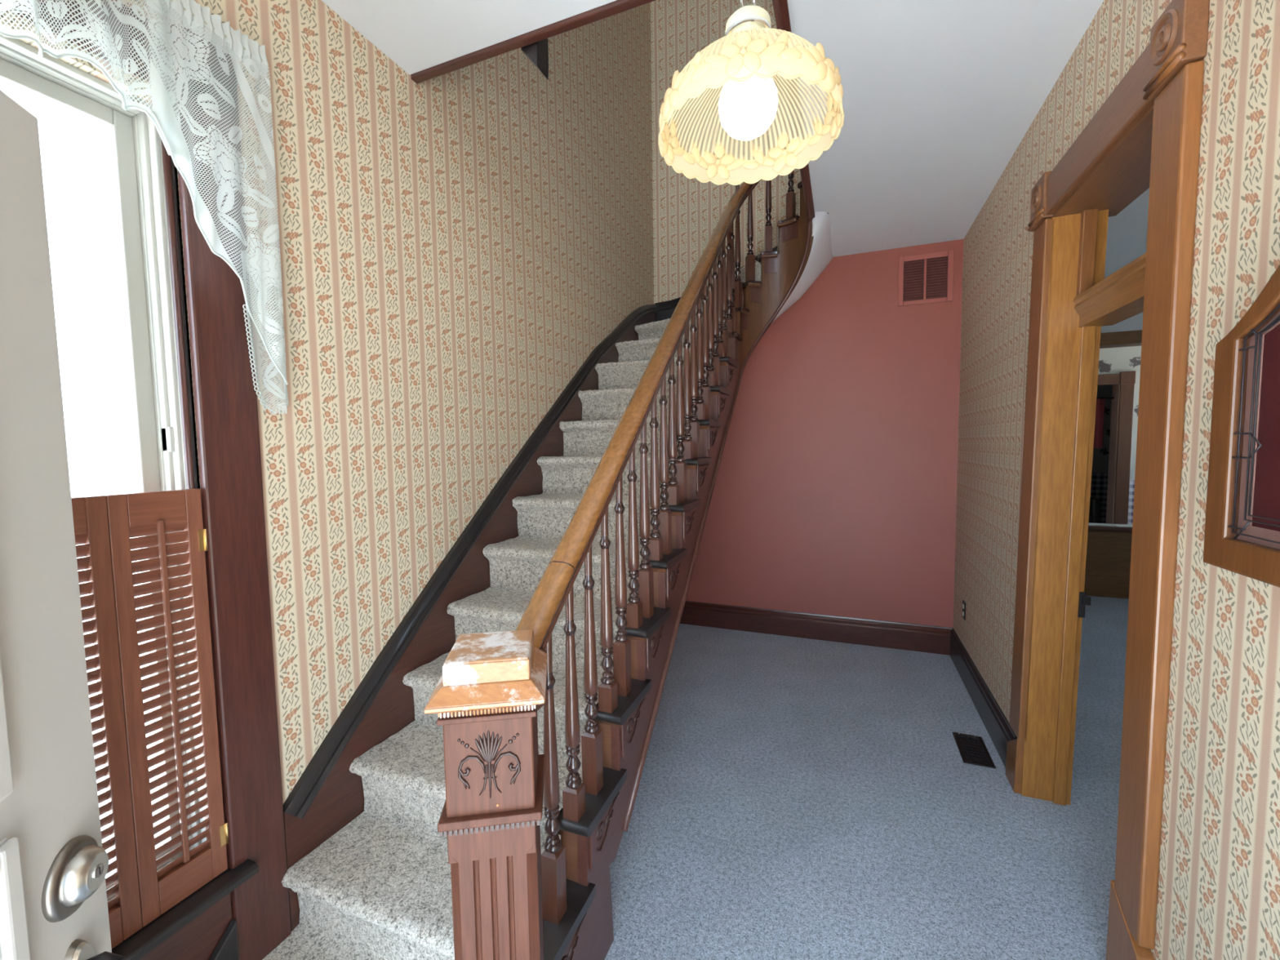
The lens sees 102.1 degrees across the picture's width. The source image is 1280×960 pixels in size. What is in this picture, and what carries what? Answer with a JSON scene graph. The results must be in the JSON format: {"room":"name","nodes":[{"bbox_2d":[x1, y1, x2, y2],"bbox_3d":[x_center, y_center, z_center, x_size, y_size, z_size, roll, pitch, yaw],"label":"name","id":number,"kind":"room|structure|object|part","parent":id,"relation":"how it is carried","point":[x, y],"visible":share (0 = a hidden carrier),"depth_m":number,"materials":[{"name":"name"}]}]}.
{"room":"entrance hall","nodes":[
{"label":"entrance hall","id":0,"kind":"room"},
{"bbox_2d":[0,0,653,861],"bbox_3d":[-0.746,-1.497,2.286,0.160,5.700,4.620,1,4,22],"label":"wall","id":1,"kind":"structure","parent":0,"point":[455,246],"depth_m":1.86,"materials":[{"name":"paper"}]},
{"bbox_2d":[0,0,291,959],"bbox_3d":[-1.271,0.208,0.902,0.216,2.500,1.114,1,4,22],"label":"window","id":2,"kind":"structure","parent":1,"relation":"in","point":[243,913],"depth_m":1.27,"materials":[{"name":"brown wood"}]},
{"bbox_3d":[-1.336,0.080,0.905,0.040,1.802,0.799,1,4,22],"label":"sash","id":3,"kind":"part","parent":2,"relation":"part of","materials":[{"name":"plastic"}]},
{"bbox_3d":[-1.323,0.084,0.892,0.125,1.870,0.875,1,4,22],"label":"vinyl frame","id":4,"kind":"part","parent":2,"relation":"part of","materials":[{"name":"white plastic"}]},
{"bbox_2d":[71,495,142,948],"bbox_3d":[-1.157,0.525,1.048,0.036,0.976,0.174,1,4,22],"label":"shutter","id":5,"kind":"object","parent":2,"relation":"attached to","point":[90,515],"visible":0.37,"depth_m":1.10,"materials":[{"name":"brown wood"}]},
{"bbox_3d":[-1.171,0.076,1.021,0.020,0.075,0.108,1,4,22],"label":"rail","id":6,"kind":"part","parent":5,"relation":"part of","materials":[{"name":"brown wood"}]},
{"bbox_3d":[-1.158,0.972,1.081,0.020,0.081,0.108,1,4,22],"label":"rail","id":7,"kind":"part","parent":5,"relation":"part of","materials":[{"name":"brown wood"}]},
{"bbox_3d":[-1.238,-0.933,0.805,0.024,0.130,1.114,1,4,22],"label":"casing","id":8,"kind":"part","parent":2,"relation":"part of","materials":[{"name":"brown wood"}]},
{"bbox_2d":[0,0,288,413],"bbox_3d":[-1.163,-0.603,0.816,0.100,0.936,1.184,1,4,19],"label":"lace valance","id":9,"kind":"object","parent":2,"relation":"hanging from","point":[188,14],"visible":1,"depth_m":1.20,"materials":[{"name":"white fabric"}]},
{"bbox_3d":[-1.207,-0.742,0.717,0.056,0.124,0.969,1,4,22],"label":"hem cord","id":10,"kind":"part","parent":9,"relation":"part of","materials":[{"name":"white fabric"}]},
{"bbox_3d":[-1.199,-1.029,0.807,0.072,0.012,1.158,1,4,22],"label":"curtain rod","id":11,"kind":"part","parent":9,"relation":"part of","materials":[{"name":"white fabric"}]},
{"bbox_3d":[-0.993,-0.515,1.233,0.047,0.548,0.256,1,4,22],"label":"hem cord","id":12,"kind":"part","parent":9,"relation":"part of","materials":[{"name":"white fabric"}]},
{"bbox_2d":[103,488,229,927],"bbox_3d":[-1.091,0.513,1.216,0.036,0.976,0.186,1,4,22],"label":"shutter","id":13,"kind":"object","parent":2,"relation":"attached to","point":[158,514],"visible":1,"depth_m":1.20,"materials":[{"name":"brown wood"}]},
{"bbox_3d":[-1.107,0.064,1.182,0.020,0.075,0.107,1,4,22],"label":"rail","id":14,"kind":"part","parent":13,"relation":"part of","materials":[{"name":"brown wood"}]},
{"bbox_3d":[-1.095,0.960,1.243,0.020,0.081,0.107,1,4,22],"label":"rail","id":15,"kind":"part","parent":13,"relation":"part of","materials":[{"name":"brown wood"}]},
{"bbox_3d":[-1.042,0.175,1.336,0.024,2.500,0.136,1,4,22],"label":"casing","id":16,"kind":"part","parent":2,"relation":"part of","materials":[{"name":"brown wood"}]},
{"bbox_2d":[410,0,656,84],"bbox_3d":[-0.250,-1.594,1.638,1.232,0.314,0.030,1,4,22],"label":"trim","id":17,"kind":"structure","parent":1,"relation":"attached to","point":[617,6],"depth_m":1.68,"materials":[{"name":"brown wood"}]},
{"bbox_2d":[520,38,548,79],"bbox_3d":[-0.365,-1.493,1.751,0.096,0.246,0.079,1,4,22],"label":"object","id":18,"kind":"object","parent":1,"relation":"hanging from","point":[537,53],"visible":0.3,"depth_m":1.72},
{"bbox_2d":[321,0,1149,278],"bbox_3d":[3.541,-1.846,4.522,6.169,0.290,11.960,1,4,22],"label":"ceiling","id":19,"kind":"structure","parent":0,"point":[940,96],"depth_m":1.93,"materials":[{"name":"paint"}]},
{"bbox_2d":[657,0,844,185],"bbox_3d":[0.197,-1.021,0.942,0.335,0.775,0.336,2,5,40],"label":"pendant lamp","id":20,"kind":"object","parent":19,"relation":"hanging from","point":[747,63],"visible":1,"depth_m":0.94,"materials":[{"name":"beige glass"}]},
{"bbox_2d":[662,118,679,161],"bbox_3d":[0.060,-0.685,1.036,0.022,0.072,0.074,1,4,22],"label":"flower","id":21,"kind":"object","parent":20,"relation":"on","point":[670,144],"depth_m":1.04,"materials":[{"name":"beige glass"}]},
{"bbox_2d":[662,70,684,118],"bbox_3d":[0.057,-0.676,0.900,0.021,0.072,0.074,-3,4,-24],"label":"flower","id":22,"kind":"object","parent":20,"relation":"on","point":[674,96],"depth_m":0.88,"materials":[{"name":"beige glass"}]},
{"bbox_2d":[702,142,734,179],"bbox_3d":[0.170,-0.692,1.119,0.074,0.072,0.021,-2,4,-11],"label":"flower","id":23,"kind":"object","parent":20,"relation":"on","point":[713,168],"depth_m":1.12,"materials":[{"name":"beige glass"}]},
{"bbox_2d":[720,31,767,75],"bbox_3d":[0.162,-0.671,0.811,0.074,0.072,0.022,1,4,22],"label":"flower","id":24,"kind":"object","parent":20,"relation":"on","point":[747,56],"depth_m":0.81,"materials":[{"name":"beige glass"}]},
{"bbox_3d":[0.201,-0.718,0.962,0.109,0.151,0.109,1,4,22],"label":"bulb","id":25,"kind":"part","parent":20,"relation":"part of","materials":[{"name":"white glass"}]},
{"bbox_3d":[0.201,-0.737,0.961,0.320,0.110,0.320,1,4,22],"label":"lamp shade","id":26,"kind":"part","parent":20,"relation":"part of","materials":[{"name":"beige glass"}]},
{"bbox_2d":[767,131,799,172],"bbox_3d":[0.303,-0.692,1.085,0.074,0.072,0.021,2,5,40],"label":"flower","id":27,"kind":"object","parent":20,"relation":"on","point":[780,159],"depth_m":1.08,"materials":[{"name":"beige glass"}]},
{"bbox_2d":[807,42,835,88],"bbox_3d":[0.296,-0.675,0.839,0.074,0.072,0.021,-4,5,-37],"label":"flower","id":28,"kind":"object","parent":20,"relation":"on","point":[821,70],"depth_m":0.83,"materials":[{"name":"beige glass"}]},
{"bbox_2d":[824,92,840,137],"bbox_3d":[0.359,-0.684,0.960,0.021,0.072,0.074,-1,4,2],"label":"flower","id":29,"kind":"object","parent":20,"relation":"on","point":[833,116],"depth_m":0.96,"materials":[{"name":"beige glass"}]},
{"bbox_2d":[650,0,963,627],"bbox_3d":[1.917,-1.576,3.628,4.129,5.600,0.166,1,4,22],"label":"wall","id":30,"kind":"structure","parent":0,"point":[834,493],"depth_m":3.85,"materials":[{"name":"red paint"}]},
{"bbox_2d":[680,600,952,655],"bbox_3d":[1.204,1.120,4.009,2.125,0.190,0.030,1,4,22],"label":"baseboard","id":31,"kind":"structure","parent":30,"relation":"attached to","point":[873,633],"depth_m":3.92,"materials":[{"name":"brown wood"}]},
{"bbox_2d":[897,249,954,306],"bbox_3d":[1.953,-1.379,3.538,0.334,0.335,0.014,1,4,22],"label":"air vent","id":32,"kind":"object","parent":30,"relation":"in","point":[926,277],"visible":1,"depth_m":3.54,"materials":[{"name":"pink metal"}]},
{"bbox_2d":[604,595,1128,959],"bbox_3d":[3.492,1.191,4.764,6.369,0.120,11.960,1,4,22],"label":"floor","id":33,"kind":"structure","parent":0,"point":[797,798],"depth_m":2.06,"materials":[{"name":"blue carpet"}]},
{"bbox_2d":[262,0,833,959],"bbox_3d":[0.346,-0.627,2.389,1.816,3.926,3.456,1,4,22],"label":"staircase","id":34,"kind":"structure","parent":33,"relation":"on","point":[473,797],"depth_m":1.64,"materials":[{"name":"brown wood"}]},
{"bbox_3d":[-0.284,0.410,1.001,0.172,0.028,0.172,-1,4,-9],"label":"neck moulding","id":35,"kind":"part","parent":34,"relation":"part of","materials":[{"name":"brown wood"}]},
{"bbox_3d":[-0.275,1.029,1.043,0.176,0.815,0.176,-1,4,-9],"label":"newel post","id":36,"kind":"part","parent":34,"relation":"part of","materials":[{"name":"brown wood"}]},
{"bbox_3d":[-0.442,0.750,1.734,0.820,0.022,0.022,1,4,22],"label":"cove moulding","id":37,"kind":"part","parent":34,"relation":"part of","materials":[{"name":"brown wood"}]},
{"bbox_3d":[-0.362,0.547,1.931,0.820,0.022,0.022,1,4,22],"label":"cove moulding","id":38,"kind":"part","parent":34,"relation":"part of","materials":[{"name":"brown wood"}]},
{"bbox_3d":[0.419,-1.088,2.188,0.584,2.946,2.760,1,4,22],"label":"handrail","id":39,"kind":"part","parent":34,"relation":"part of","materials":[{"name":"brown wood"}]},
{"bbox_3d":[-0.282,0.344,2.128,0.820,0.022,0.022,1,4,22],"label":"cove moulding","id":40,"kind":"part","parent":34,"relation":"part of","materials":[{"name":"brown wood"}]},
{"bbox_3d":[0.423,-1.056,2.200,0.573,2.932,2.730,1,4,22],"label":"rail moulding","id":41,"kind":"part","parent":34,"relation":"part of","materials":[{"name":"brown wood"}]},
{"bbox_3d":[-0.202,0.141,2.325,0.820,0.022,0.022,1,4,22],"label":"cove moulding","id":42,"kind":"part","parent":34,"relation":"part of","materials":[{"name":"brown wood"}]},
{"bbox_3d":[-0.122,-0.061,2.522,0.820,0.022,0.022,1,4,22],"label":"cove moulding","id":43,"kind":"part","parent":34,"relation":"part of","materials":[{"name":"brown wood"}]},
{"bbox_3d":[-0.042,-0.264,2.719,0.820,0.022,0.022,1,4,22],"label":"cove moulding","id":44,"kind":"part","parent":34,"relation":"part of","materials":[{"name":"brown wood"}]},
{"bbox_3d":[0.038,-0.467,2.916,0.820,0.022,0.022,1,4,22],"label":"cove moulding","id":45,"kind":"part","parent":34,"relation":"part of","materials":[{"name":"brown wood"}]},
{"bbox_3d":[0.118,-0.670,3.114,0.820,0.022,0.022,1,4,22],"label":"cove moulding","id":46,"kind":"part","parent":34,"relation":"part of","materials":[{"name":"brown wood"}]},
{"bbox_3d":[0.678,-1.082,3.333,0.025,0.020,0.096,3,5,41],"label":"cove moulding","id":47,"kind":"part","parent":34,"relation":"part of","materials":[{"name":"brown wood"}]},
{"bbox_3d":[0.749,-1.274,3.373,0.096,0.020,0.025,-2,4,-22],"label":"cove moulding","id":48,"kind":"part","parent":34,"relation":"part of","materials":[{"name":"brown wood"}]},
{"bbox_3d":[0.841,-1.464,3.372,0.106,0.020,0.026,0,4,7],"label":"cove moulding","id":49,"kind":"part","parent":34,"relation":"part of","materials":[{"name":"brown wood"}]},
{"bbox_3d":[0.941,-1.650,3.313,0.134,0.020,0.030,2,5,40],"label":"cove moulding","id":50,"kind":"part","parent":34,"relation":"part of","materials":[{"name":"brown wood"}]},
{"bbox_2d":[951,732,995,768],"bbox_3d":[1.615,1.306,2.508,0.129,0.009,0.270,1,4,22],"label":"floor vent","id":51,"kind":"object","parent":33,"relation":"in","point":[973,750],"visible":1,"depth_m":2.50,"materials":[{"name":"metal"}]},
{"bbox_2d":[1088,497,1101,523],"bbox_3d":[6.157,0.355,7.654,0.810,1.080,0.770,1,4,22],"label":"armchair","id":52,"kind":"object","parent":33,"relation":"on","point":[1095,504],"visible":0.05,"depth_m":7.20,"materials":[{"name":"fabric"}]},
{"bbox_3d":[6.138,0.579,7.614,0.650,0.280,0.650,1,4,22],"label":"seat","id":53,"kind":"part","parent":52,"relation":"part of","materials":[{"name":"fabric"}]},
{"bbox_2d":[1089,384,1111,523],"bbox_3d":[6.383,-0.600,8.696,3.714,2.840,0.100,1,4,22],"label":"wall","id":54,"kind":"structure","parent":0,"point":[1099,486],"depth_m":8.27,"materials":[{"name":"paper"}]},
{"bbox_2d":[953,0,1279,959],"bbox_3d":[1.466,-0.044,1.519,0.160,2.840,4.620,1,4,22],"label":"wall","id":55,"kind":"structure","parent":0,"point":[1219,890],"depth_m":1.13,"materials":[{"name":"paper"}]},
{"bbox_2d":[962,600,965,620],"bbox_3d":[2.065,0.830,3.297,0.010,0.110,0.070,1,4,22],"label":"wall outlet","id":56,"kind":"object","parent":55,"relation":"attached to","point":[963,602],"visible":1,"depth_m":3.28,"materials":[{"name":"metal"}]},
{"bbox_2d":[949,627,1017,768],"bbox_3d":[1.923,1.180,2.966,0.022,0.190,1.444,1,4,22],"label":"baseboard","id":57,"kind":"structure","parent":55,"relation":"attached to","point":[997,725],"depth_m":2.78,"materials":[{"name":"brown wood"}]},
{"bbox_2d":[1005,0,1209,959],"bbox_3d":[1.523,0.118,1.681,0.257,2.494,1.108,1,4,22],"label":"door frame","id":58,"kind":"structure","parent":55,"relation":"in","point":[1145,135],"depth_m":1.52,"materials":[{"name":"brown wood"}]},
{"bbox_3d":[1.591,0.053,2.106,0.034,2.085,0.226,1,4,22],"label":"casing","id":59,"kind":"part","parent":58,"relation":"part of","materials":[{"name":"brown wood"}]},
{"bbox_3d":[1.732,0.489,2.027,0.022,0.100,0.010,1,4,22],"label":"strike plate","id":60,"kind":"part","parent":58,"relation":"part of","materials":[{"name":"metal"}]},
{"bbox_3d":[1.260,0.114,1.266,0.034,2.085,0.132,1,4,22],"label":"casing","id":61,"kind":"part","parent":58,"relation":"part of","materials":[{"name":"brown wood"}]},
{"bbox_2d":[1203,263,1279,587],"bbox_3d":[0.999,-0.151,0.650,0.071,0.675,0.704,1,4,22],"label":"stained glass window","id":62,"kind":"structure","parent":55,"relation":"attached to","point":[1242,535],"depth_m":0.91,"materials":[{"name":"brown wood"}]},
{"bbox_3d":[0.990,-0.145,0.655,0.006,0.503,0.544,1,4,22],"label":"panel","id":63,"kind":"part","parent":62,"relation":"part of","materials":[{"name":"red glass"}]},
{"bbox_2d":[1097,346,1141,524],"bbox_3d":[5.691,-0.472,6.943,3.714,2.840,0.120,1,4,22],"label":"wall","id":64,"kind":"structure","parent":0,"point":[1111,360],"depth_m":6.62,"materials":[{"name":"paper"}]},
{"bbox_2d":[1097,370,1136,524],"bbox_3d":[5.700,-0.225,6.956,1.350,2.345,0.202,1,4,22],"label":"door frame","id":65,"kind":"structure","parent":64,"relation":"in","point":[1122,384],"depth_m":6.66,"materials":[{"name":"brown wood"}]},
{"bbox_2d":[1093,396,1114,448],"bbox_3d":[5.708,-0.756,6.958,1.100,0.665,0.036,1,4,22],"label":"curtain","id":66,"kind":"object","parent":65,"relation":"hanging from","point":[1100,410],"visible":0.11,"depth_m":6.82,"materials":[{"name":"fabric"}]},
{"bbox_3d":[5.675,-0.749,6.971,0.930,0.650,0.036,1,4,22],"label":"panel","id":67,"kind":"part","parent":66,"relation":"part of","materials":[{"name":"red fabric"}]},
{"bbox_3d":[5.703,-1.078,6.936,1.100,0.020,0.020,1,4,22],"label":"rod","id":68,"kind":"part","parent":66,"relation":"part of","materials":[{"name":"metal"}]},
{"bbox_3d":[6.231,-0.140,6.670,0.140,2.200,0.035,1,4,22],"label":"casing","id":69,"kind":"part","parent":65,"relation":"part of","materials":[{"name":"brown wood"}]},
{"bbox_2d":[1100,312,1142,333],"bbox_3d":[4.814,-0.309,4.725,3.714,2.840,0.140,1,4,22],"label":"ceiling","id":70,"kind":"structure","parent":0,"point":[1135,322],"depth_m":4.71,"materials":[{"name":"paint"}]},
{"bbox_2d":[1084,329,1142,598],"bbox_3d":[4.684,-0.126,4.790,2.800,2.470,0.240,1,4,22],"label":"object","id":71,"kind":"structure","parent":70,"relation":"attached to","point":[1108,548],"depth_m":4.86,"materials":[{"name":"brown wood"}]},
{"bbox_2d":[1088,522,1114,526],"bbox_3d":[4.398,0.425,4.954,0.200,0.004,0.140,2,5,33],"label":"paper sheet","id":72,"kind":"object","parent":71,"relation":"on","point":[1089,523],"visible":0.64,"depth_m":4.93,"materials":[{"name":"white paper"}]},
{"bbox_3d":[4.667,-1.301,4.710,2.800,0.115,0.200,1,4,22],"label":"header casing","id":73,"kind":"part","parent":71,"relation":"part of","materials":[{"name":"brown wood"}]},
{"bbox_2d":[1110,524,1132,527],"bbox_3d":[4.560,0.429,4.847,0.200,0.006,0.140,0,4,15],"label":"paper sheet","id":74,"kind":"object","parent":71,"relation":"on","point":[1114,525],"visible":0.64,"depth_m":4.85,"materials":[{"name":"white paper"}]},
{"bbox_3d":[1.304,-1.310,-0.918,6.329,5.700,0.150,1,4,22],"label":"wall","id":75,"kind":"structure","parent":0,"visible":0},
{"bbox_2d":[0,89,123,959],"bbox_3d":[-0.694,0.493,0.389,0.098,1.960,0.860,-2,4,-18],"label":"door","id":76,"kind":"structure","parent":75,"relation":"in","point":[54,861],"depth_m":0.70,"materials":[{"name":"paint"}]},
{"bbox_3d":[-0.690,0.859,0.411,0.004,0.810,0.535,-2,4,-18],"label":"panel moulding","id":77,"kind":"part","parent":76,"relation":"part of","materials":[{"name":"paint"}]},
{"bbox_3d":[-0.802,0.719,0.739,0.007,0.124,0.060,-2,4,-18],"label":"handle plate","id":78,"kind":"part","parent":76,"relation":"part of","materials":[{"name":"silver metal"}]},
{"label":"outside","id":79,"kind":"structure","parent":0,"visible":0},
{"bbox_2d":[70,481,163,876],"bbox_3d":[0.027,1.871,0.126,80.000,0.250,80.000,1,4,22],"label":"ground","id":80,"kind":"structure","parent":79,"point":[124,487],"depth_m":5.08,"materials":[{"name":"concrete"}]}
]}

